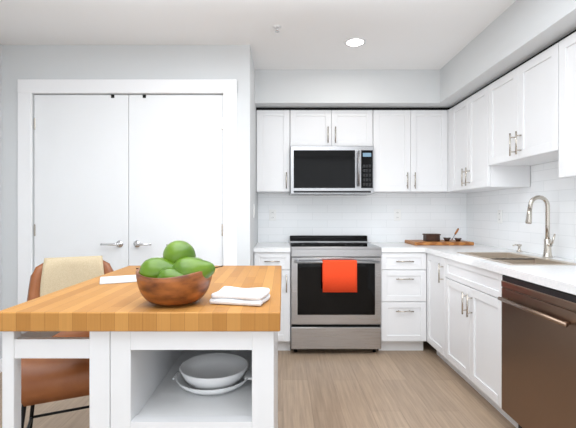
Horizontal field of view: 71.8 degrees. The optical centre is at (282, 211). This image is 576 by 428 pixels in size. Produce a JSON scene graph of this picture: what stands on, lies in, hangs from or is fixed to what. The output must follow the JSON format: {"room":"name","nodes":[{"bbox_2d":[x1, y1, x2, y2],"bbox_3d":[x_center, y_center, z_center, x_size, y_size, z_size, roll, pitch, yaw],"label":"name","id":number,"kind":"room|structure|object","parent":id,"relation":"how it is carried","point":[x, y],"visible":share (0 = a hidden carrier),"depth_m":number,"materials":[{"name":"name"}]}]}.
{"room":"kitchen","nodes":[
{"label":"kitchen","id":0,"kind":"room"},
{"bbox_2d":[0,44,1,358],"bbox_3d":[-2.207,-0.033,0.925,0.100,2.505,6.250,0,0,0],"label":"wall","id":1,"kind":"structure","parent":0,"point":[0,192],"depth_m":3.04,"materials":[{"name":"white paint"}]},
{"bbox_2d":[2,45,257,309],"bbox_3d":[-1.206,-0.033,3.528,1.903,2.505,1.044,0,0,0],"label":"wall","id":2,"kind":"structure","parent":0,"point":[127,62],"depth_m":3.07,"materials":[{"name":"white paint"}]},
{"bbox_2d":[17,79,236,303],"bbox_3d":[-1.192,0.102,3.050,1.677,2.235,0.020,0,0,0],"label":"door frame","id":3,"kind":"structure","parent":2,"relation":"attached to","point":[28,88],"depth_m":3.04,"materials":[{"name":"white wood"}]},
{"bbox_2d":[0,341,515,427],"bbox_3d":[-0.141,1.250,0.925,4.232,0.060,6.450,0,0,0],"label":"floor","id":4,"kind":"structure","parent":0,"point":[427,387],"depth_m":2.63,"materials":[{"name":"brown wood"}]},
{"bbox_2d":[21,260,113,427],"bbox_3d":[-0.958,0.737,1.799,0.438,0.969,0.588,0,0,-25],"label":"counter stool","id":5,"kind":"object","parent":4,"relation":"on","point":[45,380],"visible":0.33,"depth_m":1.55,"materials":[{"name":"brown leather"}]},
{"bbox_2d":[40,256,103,296],"bbox_3d":[-1.062,0.361,2.023,0.289,0.261,0.122,0,0,-24],"label":"cloth","id":6,"kind":"object","parent":5,"relation":"on","point":[59,273],"visible":0.54,"depth_m":2.00,"materials":[{"name":"beige fabric"}]},
{"bbox_2d":[0,266,281,427],"bbox_3d":[-0.435,0.760,1.710,0.854,0.920,1.040,0,0,0],"label":"kitchen island","id":7,"kind":"object","parent":4,"relation":"on","point":[136,348],"visible":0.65,"depth_m":1.21,"materials":[{"name":"white"}]},
{"bbox_2d":[100,275,136,283],"bbox_3d":[-0.700,0.296,1.760,0.200,0.006,0.170,0,0,-24],"label":"napkin","id":8,"kind":"object","parent":7,"relation":"on","point":[117,279],"visible":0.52,"depth_m":1.73,"materials":[{"name":"white fabric"}]},
{"bbox_2d":[136,240,222,305],"bbox_3d":[-0.342,0.198,1.313,0.288,0.203,0.236,0,0,0],"label":"fruit bowl","id":9,"kind":"object","parent":7,"relation":"on","point":[179,272],"visible":1,"depth_m":1.24,"materials":[{"name":"brown wood"}]},
{"bbox_2d":[172,353,251,395],"bbox_3d":[-0.252,0.610,1.500,0.312,0.074,0.276,0,0,0],"label":"dishes","id":10,"kind":"object","parent":7,"relation":"in","point":[212,374],"visible":0.9,"depth_m":1.51,"materials":[{"name":"white ceramic"}]},
{"bbox_2d":[209,286,269,305],"bbox_3d":[-0.142,0.280,1.335,0.183,0.040,0.132,0,0,12],"label":"folded towel","id":11,"kind":"object","parent":7,"relation":"on","point":[228,295],"visible":1,"depth_m":1.28,"materials":[{"name":"white fabric"}]},
{"bbox_2d":[254,252,289,350],"bbox_3d":[-0.093,0.783,3.730,0.314,0.874,0.620,0,0,0],"label":"base cabinet","id":12,"kind":"object","parent":4,"relation":"on","point":[282,259],"depth_m":3.42,"materials":[{"name":"white wood"}]},
{"bbox_2d":[254,242,289,251],"bbox_3d":[-0.095,0.325,3.720,0.316,0.040,0.640,0,0,0],"label":"countertop","id":13,"kind":"structure","parent":12,"relation":"on","point":[260,246],"depth_m":3.42,"materials":[{"name":"white stone"}]},
{"bbox_2d":[290,235,380,351],"bbox_3d":[0.453,0.728,3.670,0.770,0.985,0.701,0,0,0],"label":"range","id":14,"kind":"object","parent":4,"relation":"on","point":[320,318],"visible":0.98,"depth_m":3.38,"materials":[{"name":"silver metal"}]},
{"bbox_2d":[322,260,356,291],"bbox_3d":[0.473,0.535,3.330,0.286,0.267,0.050,0,0,0],"label":"oven towel","id":15,"kind":"object","parent":14,"relation":"hanging from","point":[339,275],"visible":1,"depth_m":3.31,"materials":[{"name":"orange fabric"}]},
{"bbox_2d":[378,252,426,350],"bbox_3d":[1.038,0.783,3.730,0.394,0.874,0.620,0,0,0],"label":"base cabinet","id":16,"kind":"object","parent":4,"relation":"on","point":[403,325],"depth_m":3.43,"materials":[{"name":"white wood"}]},
{"bbox_2d":[368,242,422,251],"bbox_3d":[1.014,0.325,3.720,0.346,0.040,0.640,0,0,0],"label":"countertop","id":17,"kind":"structure","parent":16,"relation":"on","point":[385,246],"depth_m":3.42,"materials":[{"name":"white stone"}]},
{"bbox_2d":[427,253,502,376],"bbox_3d":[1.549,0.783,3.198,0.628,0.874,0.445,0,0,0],"label":"base cabinet","id":18,"kind":"object","parent":4,"relation":"on","point":[464,321],"depth_m":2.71,"materials":[{"name":"white wood"}]},
{"bbox_2d":[419,243,575,294],"bbox_3d":[1.526,0.325,2.495,0.677,0.040,3.090,0,0,0],"label":"countertop","id":19,"kind":"structure","parent":18,"relation":"on","point":[560,277],"depth_m":2.24,"materials":[{"name":"white stone"}]},
{"bbox_2d":[405,228,473,244],"bbox_3d":[1.470,0.229,3.775,0.540,0.150,0.310,0,0,0],"label":"cutting board","id":20,"kind":"object","parent":19,"relation":"on","point":[431,239],"visible":1,"depth_m":3.70,"materials":[{"name":"brown wood"}]},
{"bbox_2d":[457,252,575,264],"bbox_3d":[1.515,0.398,2.635,0.416,0.192,0.706,0,0,0],"label":"sink","id":21,"kind":"object","parent":19,"relation":"in","point":[510,258],"visible":0.17,"depth_m":2.62,"materials":[{"name":"silver metal"}]},
{"bbox_2d":[512,244,521,251],"bbox_3d":[1.784,0.274,3.030,0.072,0.060,0.040,0,0,0],"label":"soap dispenser","id":22,"kind":"object","parent":19,"relation":"on","point":[519,247],"visible":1,"depth_m":3.02,"materials":[{"name":"silver metal"}]},
{"bbox_2d":[525,195,555,257],"bbox_3d":[1.717,0.096,2.655,0.177,0.416,0.090,0,0,0],"label":"faucet","id":23,"kind":"object","parent":19,"relation":"on","point":[548,244],"visible":1,"depth_m":2.66,"materials":[{"name":"silver metal"}]},
{"bbox_2d":[498,275,575,427],"bbox_3d":[1.518,0.786,1.932,0.674,0.868,0.598,0,0,0],"label":"dishwasher","id":24,"kind":"object","parent":4,"relation":"on","point":[538,356],"visible":1,"depth_m":1.91,"materials":[{"name":"brown metal"}]},
{"bbox_2d":[0,0,515,69],"bbox_3d":[-0.141,-1.315,0.925,4.232,0.060,6.450,0,0,0],"label":"ceiling","id":25,"kind":"structure","parent":0,"point":[403,34],"depth_m":2.76,"materials":[{"name":"white paint"}]},
{"bbox_2d":[273,25,280,32],"bbox_3d":[-0.040,-1.268,2.760,0.060,0.034,0.060,0,0,0],"label":"sprinkler","id":26,"kind":"object","parent":25,"relation":"attached to","point":[276,27],"visible":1,"depth_m":2.75,"materials":[{"name":"white metal"}]},
{"bbox_2d":[344,38,365,46],"bbox_3d":[0.545,-1.282,3.010,0.160,0.004,0.160,0,0,0],"label":"recessed light","id":27,"kind":"object","parent":25,"relation":"in","point":[353,42],"visible":1,"depth_m":3.01,"materials":[{"name":"white"}]},
{"bbox_2d":[255,70,438,109],"bbox_3d":[0.571,-1.121,3.821,1.650,0.327,0.458,0,0,0],"label":"soffit","id":28,"kind":"structure","parent":0,"point":[274,89],"depth_m":3.59,"materials":[{"name":"white paint"}]},
{"bbox_2d":[435,0,575,109],"bbox_3d":[1.647,-1.121,2.125,0.458,0.327,3.850,0,0,0],"label":"soffit","id":29,"kind":"structure","parent":0,"point":[515,34],"depth_m":2.57,"materials":[{"name":"white paint"}]},
{"bbox_3d":[-0.141,-0.032,4.100,4.232,2.505,0.100,0,0,0],"label":"wall","id":30,"kind":"structure","parent":0,"visible":0},
{"bbox_2d":[256,110,291,192],"bbox_3d":[-0.093,-0.572,3.880,0.314,0.765,0.320,0,0,0],"label":"upper cabinet","id":31,"kind":"object","parent":30,"relation":"attached to","point":[273,127],"depth_m":3.73,"materials":[{"name":"white wood"}]},
{"bbox_2d":[292,110,375,145],"bbox_3d":[0.453,-0.784,3.880,0.773,0.340,0.320,0,0,0],"label":"upper cabinet","id":32,"kind":"object","parent":30,"relation":"attached to","point":[309,127],"depth_m":3.72,"materials":[{"name":"white wood"}]},
{"bbox_2d":[290,146,373,195],"bbox_3d":[0.453,-0.387,3.824,0.770,0.443,0.428,0,0,0],"label":"over-the-range microwave","id":33,"kind":"object","parent":32,"relation":"attached to","point":[331,170],"visible":1,"depth_m":3.66,"materials":[{"name":"silver metal"}]},
{"bbox_2d":[258,193,466,242],"bbox_3d":[0.810,0.120,4.046,2.129,1.200,0.008,0,0,0],"label":"backsplash","id":34,"kind":"structure","parent":30,"relation":"attached to","point":[371,217],"depth_m":4.04,"materials":[{"name":"tile"}]},
{"bbox_2d":[269,209,275,220],"bbox_3d":[-0.105,0.030,4.037,0.070,0.115,0.008,0,0,0],"label":"electrical outlet","id":35,"kind":"object","parent":34,"relation":"attached to","point":[272,214],"visible":1,"depth_m":4.04,"materials":[{"name":"white plastic"}]},
{"bbox_2d":[394,209,400,220],"bbox_3d":[1.160,0.030,4.037,0.070,0.115,0.008,0,0,0],"label":"electrical outlet","id":36,"kind":"object","parent":34,"relation":"attached to","point":[397,214],"visible":1,"depth_m":4.04,"materials":[{"name":"white plastic"}]},
{"bbox_2d":[374,110,447,192],"bbox_3d":[1.191,-0.572,3.880,0.698,0.765,0.320,0,0,0],"label":"upper cabinet","id":37,"kind":"object","parent":30,"relation":"attached to","point":[410,151],"depth_m":3.73,"materials":[{"name":"white wood"}]},
{"bbox_3d":[1.925,-0.032,0.925,0.100,2.505,6.250,0,0,0],"label":"wall","id":38,"kind":"structure","parent":0,"visible":0},
{"bbox_2d":[448,84,529,191],"bbox_3d":[1.704,-0.572,3.330,0.318,0.765,0.778,0,0,0],"label":"upper cabinet","id":39,"kind":"object","parent":38,"relation":"attached to","point":[470,169],"depth_m":3.22,"materials":[{"name":"white wood"}]},
{"bbox_2d":[467,161,575,259],"bbox_3d":[1.871,0.120,2.471,0.008,1.200,3.142,0,0,0],"label":"backsplash","id":40,"kind":"structure","parent":38,"relation":"attached to","point":[484,227],"depth_m":2.99,"materials":[{"name":"tile"}]},
{"bbox_2d":[497,210,501,222],"bbox_3d":[1.863,0.040,3.420,0.008,0.115,0.070,0,0,0],"label":"electrical outlet","id":41,"kind":"object","parent":40,"relation":"attached to","point":[499,216],"visible":1,"depth_m":3.42,"materials":[{"name":"white plastic"}]},
{"bbox_2d":[492,44,555,167],"bbox_3d":[1.704,-0.650,2.618,0.318,0.608,0.763,0,0,0],"label":"upper cabinet","id":42,"kind":"object","parent":38,"relation":"attached to","point":[508,130],"depth_m":2.56,"materials":[{"name":"white wood"}]},
{"bbox_2d":[548,32,575,177],"bbox_3d":[1.704,-0.572,1.853,0.318,0.765,0.883,0,0,0],"label":"upper cabinet","id":43,"kind":"object","parent":38,"relation":"attached to","point":[565,153],"depth_m":2.18,"materials":[{"name":"white wood"}]}
]}

